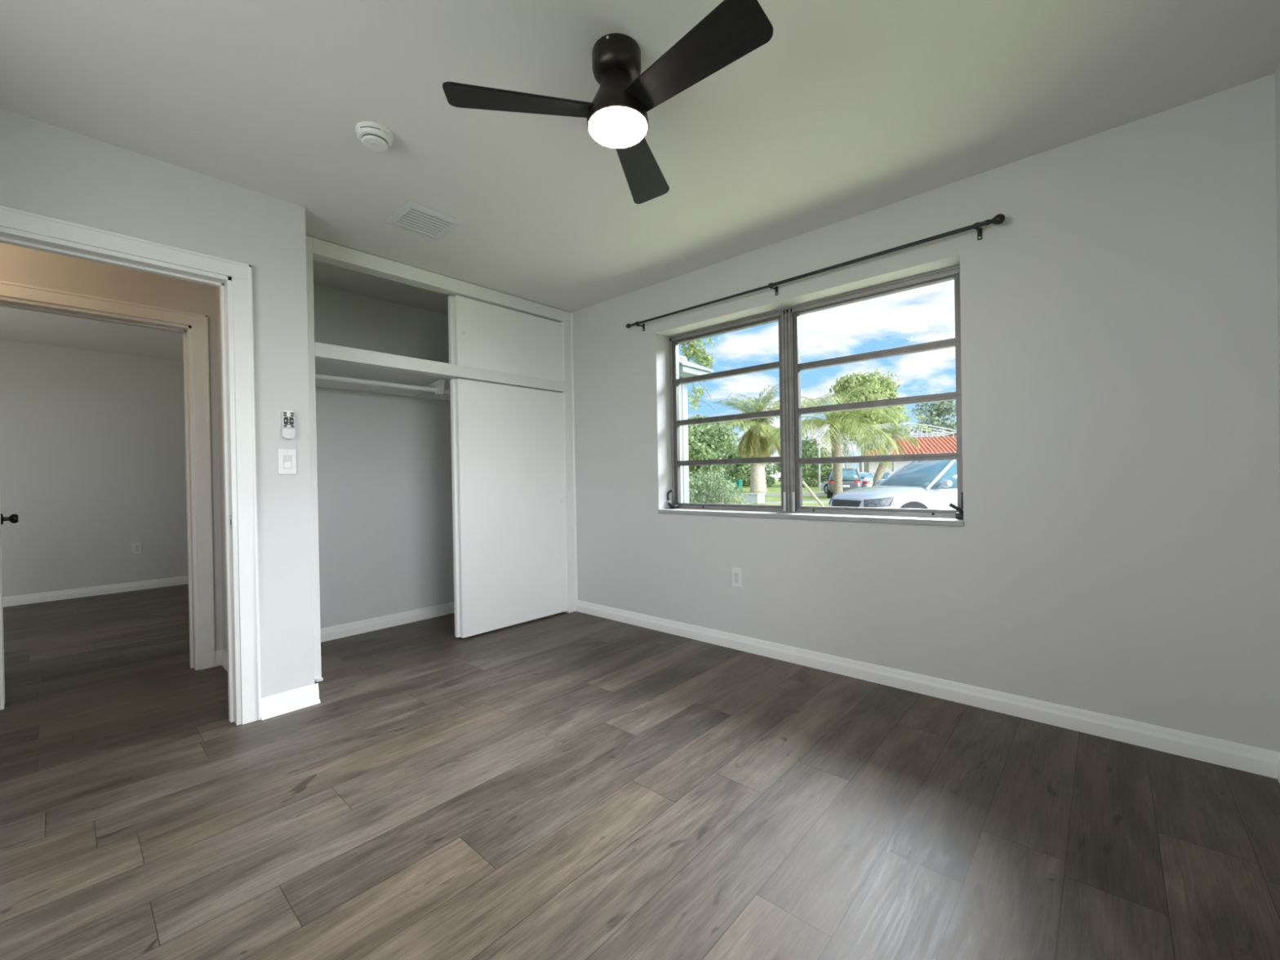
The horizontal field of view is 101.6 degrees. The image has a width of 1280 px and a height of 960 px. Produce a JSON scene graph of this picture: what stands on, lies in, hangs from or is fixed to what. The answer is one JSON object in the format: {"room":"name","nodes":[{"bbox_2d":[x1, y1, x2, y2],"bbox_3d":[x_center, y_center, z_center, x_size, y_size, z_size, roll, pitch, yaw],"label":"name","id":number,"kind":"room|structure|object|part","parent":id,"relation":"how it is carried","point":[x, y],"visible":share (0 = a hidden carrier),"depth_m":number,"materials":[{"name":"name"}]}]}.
{"room":"empty bedroom","nodes":[
{"label":"empty bedroom","id":0,"kind":"room"},
{"bbox_2d":[0,339,187,596],"bbox_3d":[-5.669,-0.065,5.042,0.120,2.440,3.500,-1,0,42],"label":"wall","id":1,"kind":"structure","parent":0,"point":[92,443],"depth_m":5.18,"materials":[{"name":"paint"}]},
{"bbox_2d":[2,575,188,607],"bbox_3d":[-5.599,1.109,5.003,0.014,0.090,3.260,-1,0,42],"label":"baseboard","id":2,"kind":"structure","parent":1,"relation":"attached to","point":[10,601],"depth_m":5.17,"materials":[{"name":"white wood"}]},
{"bbox_2d":[132,542,142,554],"bbox_3d":[-5.231,0.709,5.424,0.008,0.120,0.072,-1,0,42],"label":"wall outlet","id":3,"kind":"object","parent":1,"relation":"attached to","point":[136,547],"visible":1,"depth_m":5.42,"materials":[{"name":"white plastic"}]},
{"bbox_2d":[134,544,139,551],"bbox_3d":[-5.229,0.709,5.423,0.004,0.068,0.034,-1,0,42],"label":"receptacle","id":4,"kind":"object","parent":3,"relation":"attached to","point":[136,546],"depth_m":5.42,"materials":[{"name":"grey plastic"}]},
{"bbox_2d":[0,107,314,698],"bbox_3d":[-2.572,-0.104,2.326,1.077,2.440,1.630,-1,0,42],"label":"wall","id":5,"kind":"structure","parent":0,"point":[46,170],"depth_m":2.42,"materials":[{"name":"paint"}]},
{"bbox_2d":[0,204,261,725],"bbox_3d":[-2.120,0.067,2.112,0.164,2.086,0.901,-1,0,42],"label":"door frame","id":6,"kind":"structure","parent":5,"relation":"attached to","point":[19,228],"depth_m":2.35,"materials":[{"name":"wood"}]},
{"bbox_3d":[-1.841,0.189,2.351,0.042,0.060,0.002,-1,0,42],"label":"strike plate","id":7,"kind":"part","parent":6,"relation":"part of","materials":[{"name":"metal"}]},
{"bbox_2d":[277,448,297,474],"bbox_3d":[-1.687,-0.088,2.497,0.012,0.124,0.077,-1,0,42],"label":"light switch","id":8,"kind":"object","parent":5,"relation":"attached to","point":[286,458],"visible":1,"depth_m":2.50,"materials":[{"name":"white plastic"}]},
{"bbox_3d":[-1.688,-0.088,2.498,0.003,0.068,0.035,-1,0,42],"label":"switch frame","id":9,"kind":"part","parent":8,"relation":"part of","materials":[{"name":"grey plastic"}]},
{"bbox_2d":[280,410,295,439],"bbox_3d":[-1.683,-0.263,2.495,0.026,0.135,0.054,-1,0,42],"label":"remote","id":10,"kind":"object","parent":5,"relation":"attached to","point":[287,430],"visible":1,"depth_m":2.48,"materials":[{"name":"grey plastic"}]},
{"bbox_2d":[261,683,319,719],"bbox_3d":[-1.666,1.055,2.490,0.032,0.090,0.239,-1,0,42],"label":"baseboard","id":11,"kind":"structure","parent":5,"relation":"attached to","point":[274,705],"depth_m":2.49,"materials":[{"name":"white wood"}]},
{"bbox_2d":[305,235,576,681],"bbox_3d":[-1.226,-0.131,3.549,0.130,2.436,1.989,-1,0,42],"label":"closet frame","id":12,"kind":"object","parent":5,"relation":"attached to","point":[318,250],"visible":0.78,"depth_m":3.31,"materials":[{"name":"white wood"}]},
{"bbox_2d":[215,286,227,653],"bbox_3d":[-2.217,-0.113,2.887,1.057,2.440,0.040,-1,0,42],"label":"wall","id":13,"kind":"structure","parent":0,"point":[218,302],"depth_m":3.11,"materials":[{"name":"paint"}]},
{"bbox_2d":[214,648,227,671],"bbox_3d":[-2.182,1.062,2.821,0.937,0.090,0.047,-1,0,42],"label":"baseboard","id":14,"kind":"structure","parent":13,"relation":"attached to","point":[220,655],"depth_m":3.12,"materials":[{"name":"white wood"}]},
{"bbox_2d":[0,242,453,650],"bbox_3d":[-2.874,-0.101,2.872,0.140,2.440,5.200,-1,0,42],"label":"wall","id":15,"kind":"structure","parent":0,"point":[384,461],"depth_m":3.77,"materials":[{"name":"paint"}]},
{"bbox_2d":[0,503,18,702],"bbox_3d":[-3.457,0.130,2.839,0.723,1.973,0.101,-1,0,39],"label":"door","id":16,"kind":"structure","parent":15,"relation":"in","point":[13,518],"depth_m":3.00,"materials":[{"name":"white wood"}]},
{"bbox_3d":[-3.678,0.227,3.043,0.066,0.066,0.068,-1,0,39],"label":"knob","id":17,"kind":"part","parent":16,"relation":"part of","materials":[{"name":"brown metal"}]},
{"bbox_2d":[0,280,215,710],"bbox_3d":[-2.907,0.077,2.817,0.164,2.086,0.901,-1,0,42],"label":"door frame","id":18,"kind":"structure","parent":15,"relation":"attached to","point":[193,327],"depth_m":3.05,"materials":[{"name":"white wood"}]},
{"bbox_2d":[315,360,455,400],"bbox_3d":[-1.529,-0.697,3.810,0.660,0.105,1.990,-1,0,42],"label":"closet shelf","id":19,"kind":"object","parent":15,"relation":"attached to","point":[323,367],"visible":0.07,"depth_m":3.66,"materials":[{"name":"white wood"}]},
{"bbox_2d":[315,373,450,396],"bbox_3d":[-1.606,-0.672,3.880,0.416,0.103,1.990,-1,0,42],"label":"closet rod","id":20,"kind":"object","parent":19,"relation":"attached to","point":[439,384],"visible":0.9,"depth_m":3.57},
{"bbox_2d":[320,601,454,642],"bbox_3d":[-1.740,1.049,4.035,0.014,0.090,1.990,-1,0,42],"label":"baseboard","id":21,"kind":"structure","parent":15,"relation":"attached to","point":[340,631],"depth_m":3.86,"materials":[{"name":"white wood"}]},
{"bbox_2d":[0,583,1279,959],"bbox_3d":[-2.793,1.121,2.178,8.471,0.001,6.282,-1,0,42],"label":"floor","id":22,"kind":"structure","parent":0,"point":[575,785],"depth_m":1.68,"materials":[{"name":"plastic"}]},
{"bbox_2d":[0,0,1279,361],"bbox_3d":[-2.472,-1.387,2.633,8.320,0.120,5.420,-1,0,42],"label":"ceiling","id":23,"kind":"structure","parent":0,"point":[850,108],"depth_m":1.90,"materials":[{"name":"paint"}]},
{"bbox_2d":[355,121,393,151],"bbox_3d":[-1.030,-1.323,2.027,0.134,0.051,0.134,-1,0,42],"label":"smoke detector","id":24,"kind":"object","parent":23,"relation":"attached to","point":[375,136],"visible":1,"depth_m":2.00,"materials":[{"name":"white plastic"}]},
{"bbox_2d":[382,200,465,240],"bbox_3d":[-1.127,-1.341,2.724,0.302,0.018,0.294,-1,0,42],"label":"ceiling vent","id":25,"kind":"object","parent":23,"relation":"in","point":[412,216],"visible":1,"depth_m":2.71,"materials":[{"name":"grey plastic"}]},
{"bbox_2d":[442,0,773,204],"bbox_3d":[-0.001,-1.237,1.629,0.892,0.254,0.937,-1,0,42],"label":"ceiling fan","id":26,"kind":"object","parent":23,"relation":"hanging from","point":[617,117],"visible":1,"depth_m":1.58,"materials":[{"name":"brown metal"}]},
{"bbox_3d":[-0.366,-1.166,1.612,0.449,0.044,0.151,-1,0,-11],"label":"blade","id":27,"kind":"part","parent":26,"relation":"part of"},
{"bbox_3d":[0.000,-1.174,1.958,0.151,0.044,0.449,-1,0,14],"label":"blade","id":28,"kind":"part","parent":26,"relation":"part of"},
{"bbox_3d":[0.140,-1.174,1.455,0.452,0.044,0.150,-1,0,42],"label":"blade","id":29,"kind":"part","parent":26,"relation":"part of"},
{"bbox_2d":[572,73,1279,752],"bbox_3d":[0.627,-0.014,3.375,4.680,2.740,0.220,-1,0,42],"label":"wall","id":30,"kind":"structure","parent":0,"point":[1116,553],"depth_m":2.21,"materials":[{"name":"paint"}]},
{"bbox_2d":[447,295,455,364],"bbox_3d":[-0.988,-1.021,3.890,0.033,0.472,0.922,-1,0,42],"label":"closet door","id":31,"kind":"structure","parent":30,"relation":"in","point":[450,299],"depth_m":3.55,"materials":[{"name":"white wood"}]},
{"bbox_2d":[449,378,460,637],"bbox_3d":[-0.965,0.186,3.899,0.033,1.761,0.916,-1,0,42],"label":"closet door","id":32,"kind":"structure","parent":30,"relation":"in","point":[452,382],"depth_m":3.56,"materials":[{"name":"white wood"}]},
{"bbox_2d":[453,295,563,382],"bbox_3d":[-0.940,-1.022,3.881,0.036,0.472,0.924,-1,0,42],"label":"closet door","id":33,"kind":"structure","parent":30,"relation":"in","point":[488,336],"depth_m":3.82,"materials":[{"name":"white wood"}]},
{"bbox_2d":[455,378,567,638],"bbox_3d":[-0.919,0.186,3.887,0.036,1.761,0.924,-1,0,42],"label":"closet door","id":34,"kind":"structure","parent":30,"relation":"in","point":[510,439],"depth_m":3.82,"materials":[{"name":"white wood"}]},
{"bbox_2d":[570,312,577,599],"bbox_3d":[-0.536,-0.192,4.257,0.012,2.345,0.013,-1,0,42],"label":"trim","id":35,"kind":"structure","parent":30,"relation":"attached to","point":[571,313],"depth_m":4.25,"materials":[{"name":"white wood"}]},
{"bbox_2d":[731,567,742,587],"bbox_3d":[0.604,0.609,3.256,0.072,0.120,0.008,-1,0,42],"label":"wall outlet","id":36,"kind":"object","parent":30,"relation":"attached to","point":[736,573],"visible":1,"depth_m":3.25,"materials":[{"name":"white plastic"}]},
{"bbox_2d":[733,571,738,583],"bbox_3d":[0.602,0.609,3.254,0.034,0.068,0.004,-1,0,42],"label":"receptacle","id":37,"kind":"object","parent":36,"relation":"attached to","point":[735,573],"depth_m":3.25,"materials":[{"name":"grey plastic"}]},
{"bbox_2d":[657,508,964,526],"bbox_3d":[0.892,0.211,3.133,1.855,0.025,0.226,-1,0,42],"label":"window sill","id":38,"kind":"structure","parent":30,"relation":"attached to","point":[846,517],"depth_m":2.88,"materials":[{"name":"stone"}]},
{"bbox_2d":[666,265,963,518],"bbox_3d":[0.908,-0.424,3.169,1.863,1.242,0.129,-1,0,42],"label":"window","id":39,"kind":"structure","parent":30,"relation":"in","point":[788,365],"depth_m":3.15,"materials":[{"name":"metal"}]},
{"bbox_3d":[0.218,0.134,3.739,0.065,0.138,0.020,-1,0,25],"label":"crank arm","id":40,"kind":"part","parent":39,"relation":"part of","materials":[{"name":"metal"}]},
{"bbox_3d":[0.571,-0.860,3.507,0.853,0.295,0.042,-1,0,42],"label":"vent sash","id":41,"kind":"part","parent":39,"relation":"part of","materials":[{"name":"glass"}]},
{"bbox_3d":[0.576,-0.564,3.508,0.853,0.298,0.042,-1,0,42],"label":"vent sash","id":42,"kind":"part","parent":39,"relation":"part of","materials":[{"name":"glass"}]},
{"bbox_3d":[0.581,-0.269,3.510,0.853,0.291,0.042,-1,0,42],"label":"vent sash","id":43,"kind":"part","parent":39,"relation":"part of","materials":[{"name":"glass"}]},
{"bbox_3d":[0.586,0.028,3.511,0.853,0.304,0.042,-1,0,42],"label":"vent sash","id":44,"kind":"part","parent":39,"relation":"part of","materials":[{"name":"glass"}]},
{"bbox_3d":[1.269,-0.854,2.881,0.874,0.337,0.042,-1,0,42],"label":"vent sash","id":45,"kind":"part","parent":39,"relation":"part of","materials":[{"name":"glass"}]},
{"bbox_3d":[1.274,-0.552,2.882,0.874,0.267,0.042,-1,0,42],"label":"vent sash","id":46,"kind":"part","parent":39,"relation":"part of","materials":[{"name":"glass"}]},
{"bbox_3d":[1.279,-0.267,2.884,0.874,0.302,0.042,-1,0,42],"label":"vent sash","id":47,"kind":"part","parent":39,"relation":"part of","materials":[{"name":"glass"}]},
{"bbox_3d":[1.284,0.028,2.885,0.874,0.288,0.042,-1,0,42],"label":"vent sash","id":48,"kind":"part","parent":39,"relation":"part of","materials":[{"name":"glass"}]},
{"bbox_3d":[1.544,0.146,2.541,0.069,0.069,0.021,-1,0,30],"label":"lever arm","id":49,"kind":"part","parent":39,"relation":"part of","materials":[{"name":"metal"}]},
{"bbox_3d":[1.574,0.173,2.555,0.040,0.028,0.058,-1,0,42],"label":"lever","id":50,"kind":"part","parent":39,"relation":"part of","materials":[{"name":"metal"}]},
{"bbox_2d":[626,213,1004,331],"bbox_3d":[0.757,-1.112,3.027,2.255,0.070,0.092,-1,0,42],"label":"curtain rod","id":51,"kind":"object","parent":30,"relation":"attached to","point":[998,219],"visible":1,"depth_m":2.68,"materials":[{"name":"metal"}]},
{"bbox_3d":[0.363,-1.112,3.348,1.098,0.016,0.016,-1,0,42],"label":"rod","id":52,"kind":"part","parent":51,"relation":"part of","materials":[{"name":"black metal"}]},
{"bbox_2d":[575,600,1279,778],"bbox_3d":[0.853,1.009,3.037,3.688,0.090,0.014,-1,0,42],"label":"baseboard","id":53,"kind":"structure","parent":30,"relation":"attached to","point":[1251,759],"depth_m":2.36,"materials":[{"name":"white wood"}]},
{"bbox_2d":[1275,62,1279,497],"bbox_3d":[1.077,-0.156,0.390,0.200,2.440,3.620,-1,0,42],"label":"wall","id":54,"kind":"structure","parent":0,"point":[1277,71],"depth_m":1.79,"materials":[{"name":"paint"}]},
{"bbox_2d":[1277,756,1279,782],"bbox_3d":[1.017,1.020,0.468,0.014,0.090,3.620,-1,0,42],"label":"baseboard","id":55,"kind":"structure","parent":54,"relation":"attached to","point":[1278,762],"depth_m":1.79,"materials":[{"name":"white wood"}]},
{"label":"outside","id":56,"kind":"structure","parent":0,"visible":0},
{"bbox_2d":[688,480,834,506],"bbox_3d":[20.218,0.854,46.124,115.000,0.100,170.000,-1,0,42],"label":"lawn","id":57,"kind":"structure","parent":56,"point":[775,488],"depth_m":33.37,"materials":[{"name":"green plant"}]},
{"bbox_2d":[678,355,713,502],"bbox_3d":[0.375,-0.471,8.185,1.330,3.615,0.860,-1,0,42],"label":"house wing","id":58,"kind":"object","parent":57,"relation":"on","point":[686,369],"visible":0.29,"depth_m":7.91,"materials":[{"name":"white paint"}]},
{"bbox_2d":[678,337,732,414],"bbox_3d":[0.653,-1.153,11.450,2.950,4.945,0.608,-1,0,34],"label":"leaning tree","id":59,"kind":"object","parent":57,"relation":"on","point":[706,360],"visible":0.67,"depth_m":10.98,"materials":[{"name":"green plant"}]},
{"bbox_2d":[688,413,740,498],"bbox_3d":[3.414,-1.321,30.460,5.168,5.011,5.577,-1,0,42],"label":"tree","id":60,"kind":"object","parent":57,"relation":"on","point":[704,439],"visible":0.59,"depth_m":29.13,"materials":[{"name":"green plant"}]},
{"bbox_2d":[688,468,750,504],"bbox_3d":[1.531,0.568,12.251,2.161,1.676,1.320,-1,0,4],"label":"hedge","id":61,"kind":"object","parent":57,"relation":"on","point":[696,497],"visible":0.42,"depth_m":12.11,"materials":[{"name":"green plant"}]},
{"bbox_2d":[715,442,750,486],"bbox_3d":[12.589,-2.152,68.643,6.250,6.349,7.248,-1,0,1],"label":"tree","id":62,"kind":"object","parent":57,"relation":"on","point":[731,455],"visible":0.12,"depth_m":68.36,"materials":[{"name":"green plant"}]},
{"bbox_2d":[732,480,742,491],"bbox_3d":[8.643,0.492,46.028,0.680,1.020,0.698,-1,0,42],"label":"wheelie bin","id":63,"kind":"object","parent":57,"relation":"on","point":[739,482],"visible":0.59,"depth_m":45.80,"materials":[{"name":"plastic"}]},
{"bbox_2d":[714,383,780,493],"bbox_3d":[9.188,-3.271,42.009,7.230,8.594,6.764,-1,0,-16],"label":"date palm","id":64,"kind":"object","parent":57,"relation":"on","point":[757,435],"visible":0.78,"depth_m":41.41,"materials":[{"name":"green plant"}]},
{"bbox_2d":[724,444,780,487],"bbox_3d":[13.294,-1.824,60.181,6.486,5.714,5.643,-1,0,-8],"label":"tree","id":65,"kind":"object","parent":57,"relation":"on","point":[735,472],"visible":0.36,"depth_m":59.84,"materials":[{"name":"green plant"}]},
{"bbox_2d":[743,493,765,503],"bbox_3d":[5.701,0.910,25.963,0.840,0.490,0.780,-1,0,42],"label":"utility box","id":66,"kind":"object","parent":57,"relation":"on","point":[755,498],"visible":0.89,"depth_m":25.69,"materials":[{"name":"white metal"}]},
{"bbox_2d":[775,435,831,484],"bbox_3d":[20.964,-2.440,67.816,6.563,6.666,7.610,-1,0,-14],"label":"tree","id":67,"kind":"object","parent":57,"relation":"on","point":[803,442],"visible":0.05,"depth_m":66.74,"materials":[{"name":"green plant"}]},
{"bbox_2d":[802,480,824,506],"bbox_3d":[6.677,0.608,19.992,0.972,1.188,0.110,-1,0,1],"label":"prop","id":68,"kind":"object","parent":57,"relation":"on","point":[805,485],"visible":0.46,"depth_m":19.95,"materials":[{"name":"beige wood"}]},
{"bbox_2d":[801,443,831,487],"bbox_3d":[19.190,-1.613,57.312,5.798,5.079,5.000,-1,0,-21],"label":"tree","id":69,"kind":"object","parent":57,"relation":"on","point":[813,469],"visible":0.45,"depth_m":56.49,"materials":[{"name":"green plant"}]},
{"bbox_2d":[817,444,820,490],"bbox_3d":[15.467,-1.059,44.971,0.133,3.900,0.140,-1,0,42],"label":"pole","id":70,"kind":"object","parent":57,"relation":"on","point":[819,450],"visible":1,"depth_m":44.91,"materials":[{"name":"metal"}]},
{"bbox_2d":[765,382,905,495],"bbox_3d":[7.528,-1.262,20.060,5.012,4.836,5.180,-1,0,42],"label":"palm","id":71,"kind":"object","parent":57,"relation":"on","point":[835,427],"visible":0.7,"depth_m":19.82,"materials":[{"name":"green plant"}]},
{"bbox_2d":[824,467,865,497],"bbox_3d":[12.196,0.165,31.047,2.342,1.756,4.673,-1,0,22],"label":"car","id":72,"kind":"object","parent":57,"relation":"on","point":[851,479],"visible":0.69,"depth_m":29.05,"materials":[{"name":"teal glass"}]},
{"bbox_2d":[861,440,863,471],"bbox_3d":[16.704,-1.051,39.161,0.133,3.900,0.140,-1,0,42],"label":"pole","id":73,"kind":"object","parent":57,"relation":"on","point":[862,464],"visible":0.41,"depth_m":39.10,"materials":[{"name":"metal"}]},
{"bbox_2d":[826,368,909,453],"bbox_3d":[25.665,-5.858,59.332,9.412,13.012,9.229,-1,0,-45],"label":"shade tree","id":74,"kind":"object","parent":57,"relation":"on","point":[891,392],"visible":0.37,"depth_m":57.50,"materials":[{"name":"green plant"}]},
{"bbox_2d":[867,424,902,451],"bbox_3d":[37.419,-4.220,77.630,7.678,9.147,7.111,-1,0,-7],"label":"tree","id":75,"kind":"object","parent":57,"relation":"on","point":[886,424],"visible":0.09,"depth_m":76.86,"materials":[{"name":"green plant"}]},
{"bbox_2d":[831,422,956,468],"bbox_3d":[24.705,-2.348,51.280,10.890,6.098,4.510,-1,0,18],"label":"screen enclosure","id":76,"kind":"object","parent":57,"relation":"on","point":[945,433],"visible":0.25,"depth_m":50.26,"materials":[{"name":"white metal"}]},
{"bbox_2d":[858,414,932,486],"bbox_3d":[12.059,-0.988,24.920,3.254,4.147,2.925,-1,0,42],"label":"young palm","id":77,"kind":"object","parent":57,"relation":"on","point":[881,469],"visible":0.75,"depth_m":24.82,"materials":[{"name":"green plant"}]},
{"bbox_2d":[858,435,956,474],"bbox_3d":[25.122,-1.428,42.710,13.800,4.330,10.161,-1,0,18],"label":"house","id":78,"kind":"structure","parent":57,"relation":"on","point":[948,444],"depth_m":40.43,"materials":[{"name":"red tile"}]},
{"bbox_3d":[21.860,-0.313,39.105,5.200,2.250,0.100,-1,0,18],"label":"garage door","id":79,"kind":"part","parent":78,"relation":"part of","materials":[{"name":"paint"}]},
{"bbox_2d":[907,400,956,438],"bbox_3d":[39.344,-5.356,69.940,8.531,11.434,7.901,-1,0,42],"label":"tree","id":80,"kind":"object","parent":57,"relation":"on","point":[939,408],"visible":0.42,"depth_m":68.38,"materials":[{"name":"green plant"}]},
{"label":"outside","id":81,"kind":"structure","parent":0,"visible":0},
{"bbox_3d":[8.743,1.182,9.878,15.640,0.045,17.208,-1,0,42],"label":"driveway","id":82,"kind":"object","parent":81,"visible":0},
{"bbox_2d":[828,459,957,509],"bbox_3d":[6.645,0.353,11.653,4.673,1.756,2.342,-1,0,-11],"label":"car","id":83,"kind":"object","parent":82,"relation":"on","point":[925,484],"visible":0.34,"depth_m":10.78,"materials":[{"name":"white metal"}]},
{"bbox_2d":[831,498,861,506],"bbox_3d":[4.410,0.566,11.200,0.076,0.283,1.041,-1,0,-11],"label":"grille","id":84,"kind":"object","parent":83,"relation":"attached to","point":[835,502],"depth_m":11.13,"materials":[{"name":"black plastic"}]},
{"bbox_2d":[875,479,883,484],"bbox_3d":[5.774,0.077,12.469,0.170,0.186,0.320,-1,0,-11],"label":"mirror","id":85,"kind":"object","parent":83,"relation":"attached to","point":[879,481],"depth_m":12.49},
{"bbox_2d":[937,479,952,488],"bbox_3d":[6.157,0.081,10.547,0.170,0.186,0.320,-1,0,-11],"label":"mirror","id":86,"kind":"object","parent":83,"relation":"attached to","point":[942,483],"depth_m":10.47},
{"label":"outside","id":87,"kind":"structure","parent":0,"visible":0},
{"bbox_2d":[721,500,829,503],"bbox_3d":[-3.971,1.313,26.226,70.876,0.050,1.300,-1,0,0],"label":"sidewalk","id":88,"kind":"structure","parent":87,"point":[803,501],"depth_m":25.89,"materials":[{"name":"concrete"}]},
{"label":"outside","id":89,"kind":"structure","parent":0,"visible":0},
{"bbox_2d":[689,492,834,497],"bbox_3d":[16.536,0.915,36.699,104.816,0.040,4.601,-1,0,0],"label":"street","id":90,"kind":"structure","parent":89,"point":[815,493],"depth_m":36.02,"materials":[{"name":"grey asphalt"}]},
{"bbox_2d":[821,471,874,493],"bbox_3d":[14.148,0.228,34.895,2.266,1.514,4.639,-1,0,-18],"label":"car","id":91,"kind":"object","parent":90,"relation":"on","point":[868,481],"visible":0.23,"depth_m":33.49,"materials":[{"name":"white metal"}]},
{"bbox_2d":[862,480,870,484],"bbox_3d":[14.171,0.149,32.633,0.448,0.165,0.177,-1,0,22],"label":"tail light","id":92,"kind":"object","parent":91,"relation":"attached to","point":[864,482],"depth_m":32.58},
{"bbox_2d":[872,471,894,479],"bbox_3d":[17.640,0.161,36.346,4.639,1.514,2.266,-1,0,-28],"label":"car","id":93,"kind":"object","parent":90,"relation":"on","point":[886,474],"visible":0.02,"depth_m":35.33,"materials":[{"name":"white metal"}]}
]}

